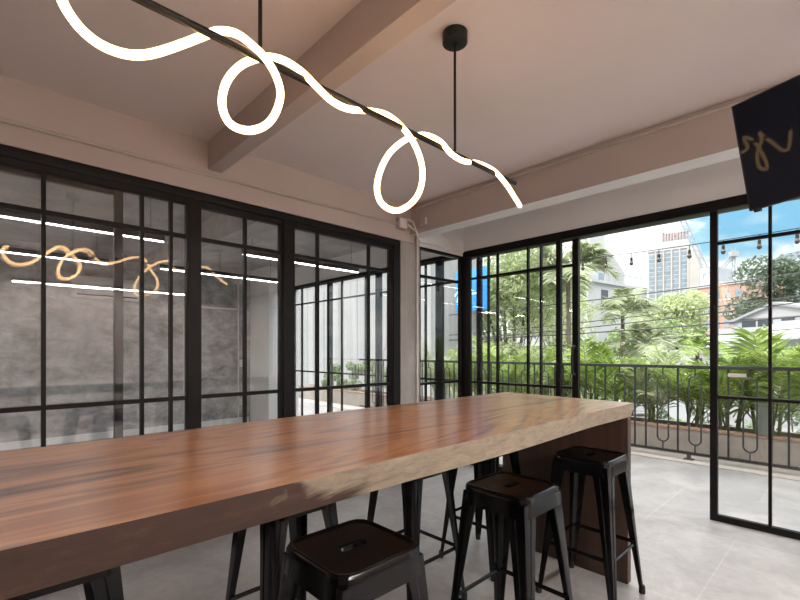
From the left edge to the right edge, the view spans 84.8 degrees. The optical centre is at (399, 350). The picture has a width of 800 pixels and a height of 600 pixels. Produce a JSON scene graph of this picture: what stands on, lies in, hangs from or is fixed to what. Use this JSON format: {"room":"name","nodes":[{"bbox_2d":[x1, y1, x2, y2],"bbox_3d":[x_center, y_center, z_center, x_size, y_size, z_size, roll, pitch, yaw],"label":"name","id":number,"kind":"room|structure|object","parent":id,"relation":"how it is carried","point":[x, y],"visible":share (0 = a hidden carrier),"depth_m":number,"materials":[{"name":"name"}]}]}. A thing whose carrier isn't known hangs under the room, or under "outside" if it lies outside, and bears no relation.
{"room":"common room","nodes":[
{"label":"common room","id":0,"kind":"room"},
{"bbox_2d":[0,239,249,442],"bbox_3d":[-5.230,-0.088,6.277,7.540,2.876,0.200,0,0,-44],"label":"wall","id":1,"kind":"structure","parent":0,"point":[79,331],"depth_m":6.73,"materials":[{"name":"concrete"}]},
{"bbox_2d":[0,246,40,256],"bbox_3d":[-4.179,-1.095,4.827,0.333,0.065,0.036,0,0,-44],"label":"linear light","id":2,"kind":"object","parent":1,"relation":"hanging from","point":[5,249],"depth_m":4.81,"materials":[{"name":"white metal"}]},
{"bbox_2d":[46,252,108,263],"bbox_3d":[-3.806,-1.095,5.185,0.595,0.066,0.036,0,0,-44],"label":"linear light","id":3,"kind":"object","parent":1,"relation":"hanging from","point":[48,254],"depth_m":5.16,"materials":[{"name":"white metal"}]},
{"bbox_2d":[70,275,138,301],"bbox_3d":[-4.481,-0.950,6.702,0.890,0.319,0.218,0,0,-44],"label":"air conditioner","id":4,"kind":"object","parent":1,"relation":"attached to","point":[88,287],"visible":0.73,"depth_m":6.55,"materials":[{"name":"white plastic"}]},
{"bbox_2d":[0,416,248,450],"bbox_3d":[-5.381,1.300,5.972,6.900,0.100,0.030,0,0,-44],"label":"baseboard","id":5,"kind":"structure","parent":1,"relation":"attached to","point":[128,432],"depth_m":6.68,"materials":[{"name":"white paint"}]},
{"bbox_2d":[0,74,419,244],"bbox_3d":[-2.234,-1.336,2.499,6.634,0.379,0.160,0,0,-44],"label":"wall","id":6,"kind":"structure","parent":0,"point":[20,101],"depth_m":2.98,"materials":[{"name":"paint"}]},
{"bbox_2d":[0,117,396,223],"bbox_3d":[-2.263,-1.284,2.341,6.174,0.069,0.025,0,0,-44],"label":"conduit","id":7,"kind":"object","parent":6,"relation":"attached to","point":[2,119],"visible":1,"depth_m":2.99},
{"bbox_2d":[0,144,799,259],"bbox_3d":[0.128,-1.137,0.683,7.530,0.105,6.010,0,0,-44],"label":"window frame","id":8,"kind":"structure","parent":6,"relation":"attached to","point":[5,150],"depth_m":3.56,"materials":[{"name":"metal"}]},
{"bbox_2d":[0,166,122,438],"bbox_3d":[-2.369,0.135,2.384,1.481,2.430,0.040,0,0,-44],"label":"door","id":9,"kind":"structure","parent":8,"relation":"in","point":[117,195],"depth_m":2.86,"materials":[{"name":"black metal"}]},
{"bbox_2d":[0,155,189,446],"bbox_3d":[-2.438,0.133,2.234,2.574,2.435,0.050,0,0,-44],"label":"window","id":10,"kind":"structure","parent":8,"relation":"in","point":[44,170],"depth_m":2.90,"materials":[{"name":"black metal"}]},
{"bbox_2d":[199,201,282,427],"bbox_3d":[-1.227,0.133,3.409,0.670,2.435,0.050,0,0,-44],"label":"window","id":11,"kind":"structure","parent":8,"relation":"in","point":[244,215],"depth_m":3.42,"materials":[{"name":"black metal"}]},
{"bbox_2d":[294,223,392,416],"bbox_3d":[-0.503,0.133,4.104,1.150,2.435,0.050,0,0,-44],"label":"window","id":12,"kind":"structure","parent":8,"relation":"in","point":[300,227],"depth_m":4.15,"materials":[{"name":"black metal"}]},
{"bbox_2d":[396,217,406,229],"bbox_3d":[0.016,-1.308,4.503,0.109,0.109,0.061,0,0,-44],"label":"junction box","id":13,"kind":"object","parent":6,"relation":"attached to","point":[401,224],"visible":1,"depth_m":4.47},
{"bbox_2d":[406,218,463,252],"bbox_3d":[0.414,-1.256,4.854,0.087,0.229,1.006,0,0,41],"label":"cable","id":14,"kind":"object","parent":13,"relation":"attached to","point":[406,218],"visible":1,"depth_m":4.77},
{"bbox_2d":[250,266,297,421],"bbox_3d":[-2.396,-0.088,8.336,0.600,2.876,0.750,0,0,-44],"label":"pillar","id":15,"kind":"structure","parent":0,"point":[263,294],"depth_m":8.03,"materials":[{"name":"white paint"}]},
{"bbox_2d":[247,259,276,282],"bbox_3d":[-2.103,-1.236,6.666,0.469,0.347,0.036,0,0,-44],"label":"linear light","id":16,"kind":"object","parent":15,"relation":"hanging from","point":[250,277],"depth_m":6.68,"materials":[{"name":"black metal"}]},
{"bbox_2d":[0,0,799,270],"bbox_3d":[-1.537,-1.626,2.440,7.560,0.200,10.850,0,0,-44],"label":"ceiling","id":17,"kind":"structure","parent":0,"point":[538,81],"depth_m":2.46,"materials":[{"name":"paint"}]},
{"bbox_2d":[0,208,40,222],"bbox_3d":[-3.086,-1.094,3.565,0.245,0.067,0.036,0,0,-44],"label":"linear light","id":18,"kind":"object","parent":17,"relation":"hanging from","point":[18,215],"depth_m":3.55,"materials":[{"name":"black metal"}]},
{"bbox_2d":[46,216,112,234],"bbox_3d":[-2.800,-1.094,3.839,0.469,0.067,0.036,0,0,-44],"label":"linear light","id":19,"kind":"object","parent":17,"relation":"hanging from","point":[49,220],"depth_m":3.82,"materials":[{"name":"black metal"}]},
{"bbox_2d":[123,229,138,238],"bbox_3d":[-2.524,-1.094,4.104,0.122,0.067,0.036,0,0,-44],"label":"linear light","id":20,"kind":"object","parent":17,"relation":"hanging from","point":[127,233],"depth_m":4.09,"materials":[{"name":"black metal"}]},
{"bbox_2d":[144,232,164,241],"bbox_3d":[-2.381,-1.094,4.241,0.174,0.067,0.036,0,0,-44],"label":"linear light","id":21,"kind":"object","parent":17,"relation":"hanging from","point":[147,236],"depth_m":4.23,"materials":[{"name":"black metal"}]},
{"bbox_2d":[144,213,276,276],"bbox_3d":[-2.511,-1.378,5.545,0.250,0.296,4.620,0,0,-44],"label":"beam","id":22,"kind":"structure","parent":17,"relation":"attached to","point":[221,227],"depth_m":5.09,"materials":[{"name":"grey concrete"}]},
{"bbox_2d":[201,269,241,278],"bbox_3d":[-2.543,-1.094,6.245,0.567,0.064,0.036,0,0,-44],"label":"linear light","id":23,"kind":"object","parent":17,"relation":"hanging from","point":[218,273],"depth_m":6.22,"materials":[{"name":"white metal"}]},
{"bbox_2d":[161,268,276,282],"bbox_3d":[-2.517,-1.071,6.270,1.648,0.006,0.028,0,0,-44],"label":"diffuser","id":24,"kind":"object","parent":23,"relation":"attached to","point":[174,269],"depth_m":6.30,"materials":[{"name":"white"}]},
{"bbox_2d":[247,250,276,259],"bbox_3d":[-1.582,-1.093,5.007,0.352,0.064,0.036,0,0,-44],"label":"linear light","id":25,"kind":"object","parent":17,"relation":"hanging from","point":[249,252],"depth_m":5.00,"materials":[{"name":"black metal"}]},
{"bbox_2d":[57,0,522,212],"bbox_3d":[-0.085,-1.050,1.768,2.064,0.952,0.120,0,0,-44],"label":"pendant lamp","id":26,"kind":"object","parent":17,"relation":"hanging from","point":[454,36],"visible":1,"depth_m":1.43,"materials":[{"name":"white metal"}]},
{"bbox_2d":[208,0,455,172],"bbox_3d":[0.669,-1.424,1.106,0.098,0.204,5.870,0,0,-44],"label":"beam","id":27,"kind":"structure","parent":17,"relation":"attached to","point":[371,28],"depth_m":2.09,"materials":[{"name":"paint"}]},
{"bbox_2d":[420,228,462,257],"bbox_3d":[0.432,-1.331,5.056,0.756,0.390,0.160,0,0,-44],"label":"beam","id":28,"kind":"structure","parent":17,"relation":"attached to","point":[456,236],"depth_m":5.06,"materials":[{"name":"grey paint"}]},
{"bbox_2d":[420,246,461,401],"bbox_3d":[0.464,0.107,5.017,0.744,2.485,0.050,0,0,-44],"label":"window","id":29,"kind":"structure","parent":28,"relation":"attached to","point":[459,282],"depth_m":5.24,"materials":[{"name":"black metal"}]},
{"bbox_2d":[411,82,782,237],"bbox_3d":[2.154,-1.376,2.640,0.180,0.300,6.030,0,0,-44],"label":"beam","id":30,"kind":"structure","parent":17,"relation":"attached to","point":[709,139],"depth_m":3.23,"materials":[{"name":"paint"}]},
{"bbox_2d":[417,94,756,208],"bbox_3d":[2.141,-1.488,2.503,0.025,0.025,5.650,0,0,-44],"label":"conduit","id":31,"kind":"object","parent":30,"relation":"attached to","point":[729,105],"visible":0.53,"depth_m":3.17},
{"bbox_2d":[731,75,799,212],"bbox_3d":[1.903,-1.089,1.744,0.232,0.873,0.915,0,0,-32],"label":"television","id":32,"kind":"object","parent":17,"relation":"hanging from","point":[767,123],"visible":1,"depth_m":1.98,"materials":[{"name":"plastic"}]},
{"bbox_2d":[0,421,799,599],"bbox_3d":[-1.558,1.425,2.420,7.500,0.150,10.850,0,0,-44],"label":"floor","id":33,"kind":"structure","parent":0,"point":[684,555],"depth_m":2.80,"materials":[{"name":"concrete"}]},
{"bbox_2d":[6,566,123,599],"bbox_3d":[-1.041,0.960,1.302,0.437,0.780,0.437,0,0,-44],"label":"bar stool","id":34,"kind":"object","parent":33,"relation":"on","point":[107,584],"visible":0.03,"depth_m":1.26,"materials":[{"name":"metal"}]},
{"bbox_2d":[189,198,198,428],"bbox_3d":[-1.505,0.133,3.167,0.065,2.435,0.105,0,0,-44],"label":"post","id":35,"kind":"object","parent":33,"relation":"on","point":[194,204],"visible":0.43,"depth_m":3.13,"materials":[{"name":"metal"}]},
{"bbox_2d":[225,502,340,599],"bbox_3d":[-0.484,0.960,1.863,0.437,0.780,0.437,0,0,-44],"label":"bar stool","id":36,"kind":"object","parent":33,"relation":"on","point":[273,534],"visible":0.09,"depth_m":1.69,"materials":[{"name":"metal"}]},
{"bbox_2d":[277,220,293,418],"bbox_3d":[-0.964,0.133,3.686,0.093,2.435,0.105,0,0,-44],"label":"post","id":37,"kind":"object","parent":33,"relation":"on","point":[288,226],"visible":0.43,"depth_m":3.65,"materials":[{"name":"metal"}]},
{"bbox_2d":[0,392,633,599],"bbox_3d":[-0.178,0.827,1.703,3.540,1.046,0.910,0,0,-44],"label":"bar table","id":38,"kind":"object","parent":33,"relation":"on","point":[68,512],"visible":0.93,"depth_m":1.19,"materials":[{"name":"brown wood"}]},
{"bbox_2d":[278,519,427,599],"bbox_3d":[-0.139,0.960,1.301,0.437,0.780,0.437,0,0,-44],"label":"bar stool","id":39,"kind":"object","parent":33,"relation":"on","point":[375,560],"visible":1,"depth_m":1.24,"materials":[{"name":"metal"}]},
{"bbox_2d":[387,245,399,405],"bbox_3d":[-0.067,0.133,4.546,0.093,2.435,0.105,0,0,-44],"label":"post","id":40,"kind":"object","parent":33,"relation":"on","point":[396,249],"visible":0.5,"depth_m":4.51,"materials":[{"name":"metal"}]},
{"bbox_2d":[367,470,466,599],"bbox_3d":[0.064,0.960,2.389,0.437,0.780,0.437,0,0,-44],"label":"bar stool","id":41,"kind":"object","parent":33,"relation":"on","point":[411,490],"visible":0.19,"depth_m":2.22,"materials":[{"name":"metal"}]},
{"bbox_2d":[462,258,465,396],"bbox_3d":[0.800,0.120,5.288,0.105,2.460,0.075,0,0,-44],"label":"post","id":42,"kind":"object","parent":33,"relation":"on","point":[463,259],"visible":0.29,"depth_m":5.24,"materials":[{"name":"metal"}]},
{"bbox_2d":[439,451,520,581],"bbox_3d":[0.555,0.960,2.860,0.437,0.780,0.437,0,0,-44],"label":"bar stool","id":43,"kind":"object","parent":33,"relation":"on","point":[482,468],"visible":0.16,"depth_m":2.81,"materials":[{"name":"metal"}]},
{"bbox_2d":[451,471,572,599],"bbox_3d":[0.482,0.960,1.889,0.437,0.780,0.437,0,0,-44],"label":"bar stool","id":44,"kind":"object","parent":33,"relation":"on","point":[515,501],"visible":1,"depth_m":1.85,"materials":[{"name":"metal"}]},
{"bbox_2d":[536,446,644,599],"bbox_3d":[1.064,0.960,2.447,0.437,0.780,0.437,0,0,-44],"label":"bar stool","id":45,"kind":"object","parent":33,"relation":"on","point":[603,465],"visible":0.93,"depth_m":2.40,"materials":[{"name":"metal"}]},
{"bbox_2d":[400,241,419,403],"bbox_3d":[0.057,0.102,4.693,0.289,2.496,0.155,0,0,-44],"label":"column","id":46,"kind":"structure","parent":0,"point":[407,250],"depth_m":4.62,"materials":[{"name":"paint"}]},
{"bbox_2d":[407,225,418,401],"bbox_3d":[0.167,0.018,4.590,0.105,2.660,0.211,0,0,34],"label":"cable","id":47,"kind":"object","parent":46,"relation":"attached to","point":[409,226],"visible":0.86,"depth_m":4.68,"materials":[{"name":"plastic"}]},
{"bbox_2d":[295,157,745,285],"bbox_3d":[1.192,-1.358,4.919,0.150,0.336,10.650,0,0,-44],"label":"wall","id":48,"kind":"structure","parent":0,"point":[725,179],"depth_m":4.13,"materials":[{"name":"grey paint"}]},
{"bbox_2d":[295,282,328,415],"bbox_3d":[-1.586,0.075,7.779,0.045,2.550,1.175,0,0,-44],"label":"window","id":49,"kind":"structure","parent":48,"relation":"in","point":[327,300],"depth_m":7.97,"materials":[{"name":"black metal"}]},
{"bbox_2d":[295,258,358,272],"bbox_3d":[-0.926,-1.093,5.636,0.966,0.065,0.036,0,0,-44],"label":"linear light","id":50,"kind":"object","parent":48,"relation":"hanging from","point":[297,260],"depth_m":5.62,"materials":[{"name":"black metal"}]},
{"bbox_2d":[247,255,357,272],"bbox_3d":[-1.159,-1.071,5.413,1.615,0.006,0.028,0,0,-44],"label":"diffuser","id":51,"kind":"object","parent":50,"relation":"attached to","point":[260,256],"depth_m":5.47,"materials":[{"name":"white"}]},
{"bbox_2d":[329,273,377,411],"bbox_3d":[-0.745,0.075,6.903,0.045,2.550,1.245,0,0,-44],"label":"window","id":52,"kind":"structure","parent":48,"relation":"in","point":[331,299],"depth_m":7.09,"materials":[{"name":"black metal"}]},
{"bbox_2d":[295,256,456,289],"bbox_3d":[-0.597,-1.173,6.770,0.150,0.045,4.000,0,0,-44],"label":"window frame","id":53,"kind":"structure","parent":48,"relation":"attached to","point":[438,258],"depth_m":6.79,"materials":[{"name":"metal"}]},
{"bbox_2d":[378,261,438,406],"bbox_3d":[0.098,0.075,6.024,0.045,2.550,1.180,0,0,-44],"label":"window","id":54,"kind":"structure","parent":48,"relation":"in","point":[436,284],"depth_m":5.77,"materials":[{"name":"black metal"}]},
{"bbox_2d":[439,258,457,399],"bbox_3d":[0.641,0.075,5.457,0.045,2.550,0.380,0,0,-44],"label":"window","id":55,"kind":"structure","parent":48,"relation":"in","point":[441,262],"depth_m":5.56,"materials":[{"name":"black metal"}]},
{"bbox_2d":[466,240,561,471],"bbox_3d":[1.214,0.092,4.819,0.045,2.515,1.175,0,0,-44],"label":"door","id":56,"kind":"structure","parent":48,"relation":"in","point":[558,266],"depth_m":4.70,"materials":[{"name":"black metal"}]},
{"bbox_2d":[476,238,579,465],"bbox_3d":[1.314,0.092,4.734,0.127,2.515,1.225,0,0,-44],"label":"door","id":57,"kind":"structure","parent":48,"relation":"in","point":[575,349],"depth_m":4.60,"materials":[{"name":"black metal"}]},
{"bbox_2d":[710,206,799,539],"bbox_3d":[2.912,0.092,3.090,0.045,2.515,1.200,0,0,-44],"label":"door","id":58,"kind":"structure","parent":48,"relation":"in","point":[768,528],"depth_m":3.45,"materials":[{"name":"black metal"}]},
{"bbox_2d":[298,402,799,531],"bbox_3d":[0.715,1.426,6.782,1.820,0.148,15.200,0,0,-44],"label":"floor","id":59,"kind":"structure","parent":0,"point":[681,486],"depth_m":4.25,"materials":[{"name":"grey stone"}]},
{"bbox_2d":[298,384,799,470],"bbox_3d":[2.065,1.258,8.076,1.040,0.485,15.200,0,0,-44],"label":"planter","id":60,"kind":"object","parent":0,"point":[780,448],"visible":0.28,"depth_m":5.64,"materials":[{"name":"concrete"}]},
{"bbox_2d":[298,385,799,442],"bbox_3d":[1.740,1.002,7.765,0.160,0.024,15.200,0,0,-44],"label":"planter edge","id":61,"kind":"structure","parent":60,"relation":"on","point":[781,438],"depth_m":5.59,"materials":[{"name":"concrete"}]},
{"bbox_2d":[755,403,767,435],"bbox_3d":[4.263,0.802,5.134,0.140,0.374,0.150,0,0,-44],"label":"electrical box","id":62,"kind":"object","parent":61,"relation":"on","point":[762,407],"visible":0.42,"depth_m":5.09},
{"bbox_3d":[2.079,1.315,8.090,0.800,0.370,15.200,0,0,-44],"label":"soil","id":63,"kind":"object","parent":60,"relation":"in","visible":0},
{"bbox_2d":[320,363,345,385],"bbox_3d":[-1.920,0.736,12.231,0.740,0.823,0.725,0,0,29],"label":"potted shrub","id":64,"kind":"object","parent":63,"relation":"on","point":[336,377],"visible":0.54,"depth_m":12.21,"materials":[{"name":"green plant"}]},
{"bbox_2d":[343,362,364,390],"bbox_3d":[-1.200,0.704,11.489,0.720,0.888,0.667,0,0,-1],"label":"potted shrub","id":65,"kind":"object","parent":63,"relation":"on","point":[357,369],"visible":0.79,"depth_m":11.42,"materials":[{"name":"green plant"}]},
{"bbox_2d":[362,358,385,392],"bbox_3d":[-0.621,0.650,10.972,0.663,0.994,0.915,0,0,-13],"label":"potted shrub","id":66,"kind":"object","parent":63,"relation":"on","point":[372,362],"visible":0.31,"depth_m":10.82,"materials":[{"name":"green plant"}]},
{"bbox_2d":[421,344,457,398],"bbox_3d":[0.798,0.464,9.199,1.173,1.336,1.389,0,0,-17],"label":"palm plant","id":67,"kind":"object","parent":63,"relation":"on","point":[431,364],"visible":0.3,"depth_m":9.15,"materials":[{"name":"green plant"}]},
{"bbox_2d":[444,349,494,395],"bbox_3d":[1.419,0.538,8.667,1.442,1.190,1.382,0,0,29],"label":"palm plant","id":68,"kind":"object","parent":63,"relation":"on","point":[445,364],"visible":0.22,"depth_m":8.66,"materials":[{"name":"green plant"}]},
{"bbox_2d":[450,336,539,393],"bbox_3d":[1.854,0.406,8.236,1.710,1.452,1.709,0,0,36],"label":"palm plant","id":69,"kind":"object","parent":63,"relation":"on","point":[492,357],"visible":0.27,"depth_m":8.05,"materials":[{"name":"green plant"}]},
{"bbox_2d":[492,350,555,394],"bbox_3d":[2.315,0.554,7.773,1.296,1.155,1.230,0,0,31],"label":"palm plant","id":70,"kind":"object","parent":63,"relation":"on","point":[537,368],"visible":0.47,"depth_m":7.59,"materials":[{"name":"green plant"}]},
{"bbox_2d":[522,357,593,396],"bbox_3d":[2.732,0.622,7.382,1.185,1.020,1.236,0,0,-42],"label":"palm plant","id":71,"kind":"object","parent":63,"relation":"on","point":[566,391],"visible":0.26,"depth_m":7.31,"materials":[{"name":"green plant"}]},
{"bbox_2d":[538,337,645,399],"bbox_3d":[3.075,0.460,6.960,1.583,1.345,1.583,0,0,34],"label":"palm plant","id":72,"kind":"object","parent":63,"relation":"on","point":[584,356],"visible":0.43,"depth_m":6.66,"materials":[{"name":"green plant"}]},
{"bbox_2d":[581,340,675,412],"bbox_3d":[3.384,0.487,6.692,1.375,1.291,1.448,0,0,43],"label":"palm plant","id":73,"kind":"object","parent":63,"relation":"on","point":[603,352],"visible":0.42,"depth_m":6.50,"materials":[{"name":"green plant"}]},
{"bbox_2d":[613,343,699,422],"bbox_3d":[3.747,0.503,6.241,1.308,1.258,1.104,0,0,-8],"label":"palm plant","id":74,"kind":"object","parent":63,"relation":"on","point":[651,390],"visible":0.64,"depth_m":6.15,"materials":[{"name":"green plant"}]},
{"bbox_2d":[632,342,759,427],"bbox_3d":[4.025,0.493,6.056,1.504,1.278,1.504,0,0,35],"label":"palm plant","id":75,"kind":"object","parent":63,"relation":"on","point":[670,375],"visible":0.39,"depth_m":5.90,"materials":[{"name":"green plant"}]},
{"bbox_2d":[673,357,777,431],"bbox_3d":[4.219,0.594,5.773,1.251,1.077,1.305,0,0,-42],"label":"palm plant","id":76,"kind":"object","parent":63,"relation":"on","point":[706,380],"visible":0.44,"depth_m":5.51,"materials":[{"name":"green plant"}]},
{"bbox_2d":[685,327,799,435],"bbox_3d":[4.631,0.372,5.369,1.621,1.522,1.707,0,0,-35],"label":"palm plant","id":77,"kind":"object","parent":63,"relation":"on","point":[744,334],"visible":0.52,"depth_m":5.28,"materials":[{"name":"green plant"}]},
{"bbox_2d":[731,325,799,399],"bbox_3d":[4.836,0.393,4.978,1.742,1.479,1.741,0,0,40],"label":"palm plant","id":78,"kind":"object","parent":63,"relation":"on","point":[784,353],"visible":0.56,"depth_m":4.92,"materials":[{"name":"green plant"}]},
{"bbox_2d":[298,398,799,481],"bbox_3d":[1.530,1.418,7.564,0.440,0.164,15.200,0,0,-44],"label":"sill","id":79,"kind":"structure","parent":0,"point":[792,475],"depth_m":5.25,"materials":[{"name":"stone"}]},
{"bbox_2d":[359,359,799,470],"bbox_3d":[2.782,0.755,6.201,0.090,1.160,10.700,0,0,-44],"label":"balcony railing","id":80,"kind":"object","parent":79,"relation":"on","point":[646,366],"visible":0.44,"depth_m":5.50,"materials":[{"name":"metal"}]},
{"bbox_3d":[6.457,-0.077,2.368,0.040,2.826,0.038,0,0,-44],"label":"post","id":81,"kind":"object","parent":79,"relation":"on","visible":0},
{"bbox_2d":[580,242,709,270],"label":"string light","id":82,"kind":"object","parent":81,"relation":"hanging from","point":[689,255],"depth_m":5.75,"materials":[{"name":"rubber"}]},
{"label":"outside","id":83,"kind":"structure","parent":0,"visible":0},
{"bbox_2d":[588,252,624,283],"bbox_3d":[28.237,-8.458,67.150,5.190,10.976,11.461,0,0,-11],"label":"arched building","id":84,"kind":"structure","parent":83,"point":[616,265],"depth_m":62.00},
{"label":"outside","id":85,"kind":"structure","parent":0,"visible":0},
{"bbox_2d":[483,380,799,431],"bbox_3d":[95.310,5.000,160.674,480.000,0.300,420.000,0,0,-44],"label":"ground","id":86,"kind":"structure","parent":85,"point":[638,414],"depth_m":29.30,"materials":[{"name":"concrete"}]},
{"bbox_2d":[298,259,475,397],"bbox_3d":[-1.829,-1.150,17.366,2.600,12.000,10.400,0,0,-44],"label":"building","id":87,"kind":"structure","parent":86,"relation":"on","point":[353,308],"depth_m":15.29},
{"bbox_2d":[454,267,486,352],"bbox_3d":[1.518,1.563,9.277,0.128,6.575,0.868,0,0,-44],"label":"sign board","id":88,"kind":"object","parent":86,"relation":"on","point":[484,268],"visible":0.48,"depth_m":9.15,"materials":[{"name":"blue plastic"}]},
{"bbox_2d":[450,341,531,397],"bbox_3d":[2.666,2.277,13.082,2.724,5.172,2.697,0,0,-11],"label":"shrub","id":89,"kind":"object","parent":86,"relation":"on","point":[506,351],"visible":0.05,"depth_m":12.59,"materials":[{"name":"green plant"}]},
{"bbox_2d":[474,245,587,393],"bbox_3d":[3.900,0.490,15.108,4.912,8.730,4.619,0,0,-44],"label":"leafy tree","id":90,"kind":"object","parent":86,"relation":"on","point":[510,287],"visible":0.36,"depth_m":14.04,"materials":[{"name":"green plant"}]},
{"bbox_2d":[513,345,599,398],"bbox_3d":[4.291,2.334,12.187,2.770,5.058,2.717,0,0,-44],"label":"shrub","id":91,"kind":"object","parent":86,"relation":"on","point":[521,348],"visible":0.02,"depth_m":12.29,"materials":[{"name":"green plant"}]},
{"bbox_2d":[520,276,600,361],"bbox_3d":[7.439,0.333,20.885,3.622,9.046,3.696,0,0,-44],"label":"leafy tree","id":92,"kind":"object","parent":86,"relation":"on","point":[584,298],"visible":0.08,"depth_m":20.20,"materials":[{"name":"green plant"}]},
{"bbox_2d":[530,239,621,357],"bbox_3d":[4.882,0.919,12.360,2.468,7.872,3.010,0,0,16],"label":"palm tree","id":93,"kind":"object","parent":86,"relation":"on","point":[587,250],"visible":0.61,"depth_m":12.14,"materials":[{"name":"green plant"}]},
{"bbox_2d":[515,265,650,398],"bbox_3d":[20.744,-1.938,50.093,12.394,13.576,9.550,0,0,-36],"label":"house","id":94,"kind":"structure","parent":86,"relation":"on","point":[602,287],"depth_m":44.87,"materials":[{"name":"paint"}]},
{"bbox_2d":[580,235,604,247],"bbox_3d":[64.855,-20.632,149.542,9.110,50.965,7.477,0,0,-44],"label":"apartment tower","id":95,"kind":"structure","parent":86,"relation":"on","point":[599,238],"depth_m":147.11,"materials":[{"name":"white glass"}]},
{"bbox_2d":[580,287,663,394],"bbox_3d":[7.515,1.309,14.881,2.813,7.095,2.705,0,0,-44],"label":"palm tree","id":96,"kind":"object","parent":86,"relation":"on","point":[620,306],"visible":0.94,"depth_m":14.53,"materials":[{"name":"green plant"}]},
{"bbox_2d":[604,315,675,361],"bbox_3d":[19.035,1.030,34.959,4.648,7.654,5.202,0,0,-44],"label":"leafy tree","id":97,"kind":"object","parent":86,"relation":"on","point":[616,336],"visible":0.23,"depth_m":34.75,"materials":[{"name":"green plant"}]},
{"bbox_2d":[599,315,705,417],"bbox_3d":[6.719,1.942,11.831,2.279,5.831,2.407,0,0,-30],"label":"palm tree","id":98,"kind":"object","parent":86,"relation":"on","point":[644,335],"visible":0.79,"depth_m":11.58,"materials":[{"name":"green plant"}]},
{"bbox_2d":[647,231,701,339],"bbox_3d":[128.473,-24.734,204.710,18.543,59.169,21.894,0,0,-44],"label":"tower","id":99,"kind":"structure","parent":86,"relation":"on","point":[675,270],"depth_m":198.73,"materials":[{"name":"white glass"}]},
{"bbox_2d":[627,289,721,340],"bbox_3d":[24.687,-0.455,39.845,7.315,10.621,6.530,0,0,-32],"label":"leafy tree","id":100,"kind":"object","parent":86,"relation":"on","point":[669,305],"visible":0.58,"depth_m":38.66,"materials":[{"name":"green plant"}]},
{"bbox_2d":[650,339,733,424],"bbox_3d":[16.487,2.086,24.877,3.628,5.528,5.800,0,0,41],"label":"house","id":101,"kind":"structure","parent":86,"relation":"on","point":[673,410],"depth_m":23.00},
{"bbox_2d":[680,220,709,268],"bbox_3d":[114.539,-24.353,169.585,9.563,58.576,10.340,0,0,-44],"label":"tower crane","id":102,"kind":"object","parent":86,"relation":"on","point":[681,222],"visible":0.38,"depth_m":169.86,"materials":[{"name":"metal"}]},
{"bbox_2d":[666,327,735,422],"bbox_3d":[9.787,2.019,14.308,2.232,5.677,2.105,0,0,4],"label":"palm tree","id":103,"kind":"object","parent":86,"relation":"on","point":[702,342],"visible":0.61,"depth_m":14.00,"materials":[{"name":"green plant"}]},
{"bbox_2d":[700,267,731,284],"bbox_3d":[93.599,-9.703,129.689,8.996,29.106,6.758,0,0,-44],"label":"block","id":104,"kind":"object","parent":86,"relation":"on","point":[723,271],"visible":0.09,"depth_m":128.56,"materials":[{"name":"white concrete"}]},
{"bbox_2d":[721,248,739,280],"bbox_3d":[135.440,-18.737,179.755,5.751,47.254,6.212,0,0,-44],"label":"tower crane","id":105,"kind":"object","parent":86,"relation":"on","point":[733,253],"visible":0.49,"depth_m":179.80,"materials":[{"name":"metal"}]},
{"bbox_2d":[690,274,783,334],"bbox_3d":[70.706,-5.853,92.084,15.653,21.406,15.017,0,0,-44],"label":"building","id":106,"kind":"structure","parent":86,"relation":"on","point":[727,291],"depth_m":88.64,"materials":[{"name":"paint"}]},
{"bbox_2d":[707,302,799,428],"bbox_3d":[27.418,0.747,29.922,11.050,8.206,7.470,0,0,-11],"label":"house","id":107,"kind":"structure","parent":86,"relation":"on","point":[788,310],"depth_m":29.80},
{"bbox_2d":[721,252,799,319],"bbox_3d":[45.030,-3.346,51.892,8.291,16.399,11.333,0,0,-44],"label":"leafy tree","id":108,"kind":"object","parent":86,"relation":"on","point":[789,282],"visible":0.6,"depth_m":52.20,"materials":[{"name":"green plant"}]},
{"bbox_2d":[774,407,799,432],"bbox_3d":[8.771,2.996,9.600,1.530,3.743,1.279,0,0,-14],"label":"shrub","id":109,"kind":"object","parent":86,"relation":"on","point":[797,418],"visible":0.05,"depth_m":9.73,"materials":[{"name":"green plant"}]},
{"bbox_2d":[778,243,799,300],"bbox_3d":[119.019,-13.538,122.340,20.510,36.775,20.507,0,0,-44],"label":"office block","id":110,"kind":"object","parent":86,"relation":"on","point":[796,248],"visible":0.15,"depth_m":125.40,"materials":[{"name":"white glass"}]},
{"bbox_3d":[10.603,1.237,8.600,0.240,7.226,0.228,0,0,-44],"label":"utility pole","id":111,"kind":"object","parent":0,"visible":0},
{"bbox_2d":[449,316,799,340],"bbox_3d":[5.918,-0.633,11.050,10.576,0.650,0.036,0,0,28],"label":"overhead wire","id":112,"kind":"object","parent":111,"relation":"attached to","point":[791,316],"visible":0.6,"depth_m":10.84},
{"bbox_2d":[449,272,799,315],"bbox_3d":[5.918,-1.511,11.050,10.576,0.888,0.026,0,0,28],"label":"overhead wire","id":113,"kind":"object","parent":111,"relation":"attached to","point":[798,272],"visible":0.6,"depth_m":10.84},
{"bbox_2d":[449,295,799,335],"bbox_3d":[5.918,-0.967,11.050,10.576,1.031,0.024,0,0,28],"label":"overhead wire","id":114,"kind":"object","parent":111,"relation":"attached to","point":[798,295],"visible":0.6,"depth_m":10.87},
{"bbox_2d":[454,328,799,349],"bbox_3d":[5.918,-0.359,11.050,10.575,0.677,0.024,0,0,28],"label":"overhead wire","id":115,"kind":"object","parent":111,"relation":"attached to","point":[793,328],"visible":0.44,"depth_m":10.75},
{"bbox_2d":[456,302,799,339],"bbox_3d":[5.918,-0.822,11.050,10.576,1.053,0.030,0,0,28],"label":"overhead wire","id":116,"kind":"object","parent":111,"relation":"attached to","point":[792,302],"visible":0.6,"depth_m":10.83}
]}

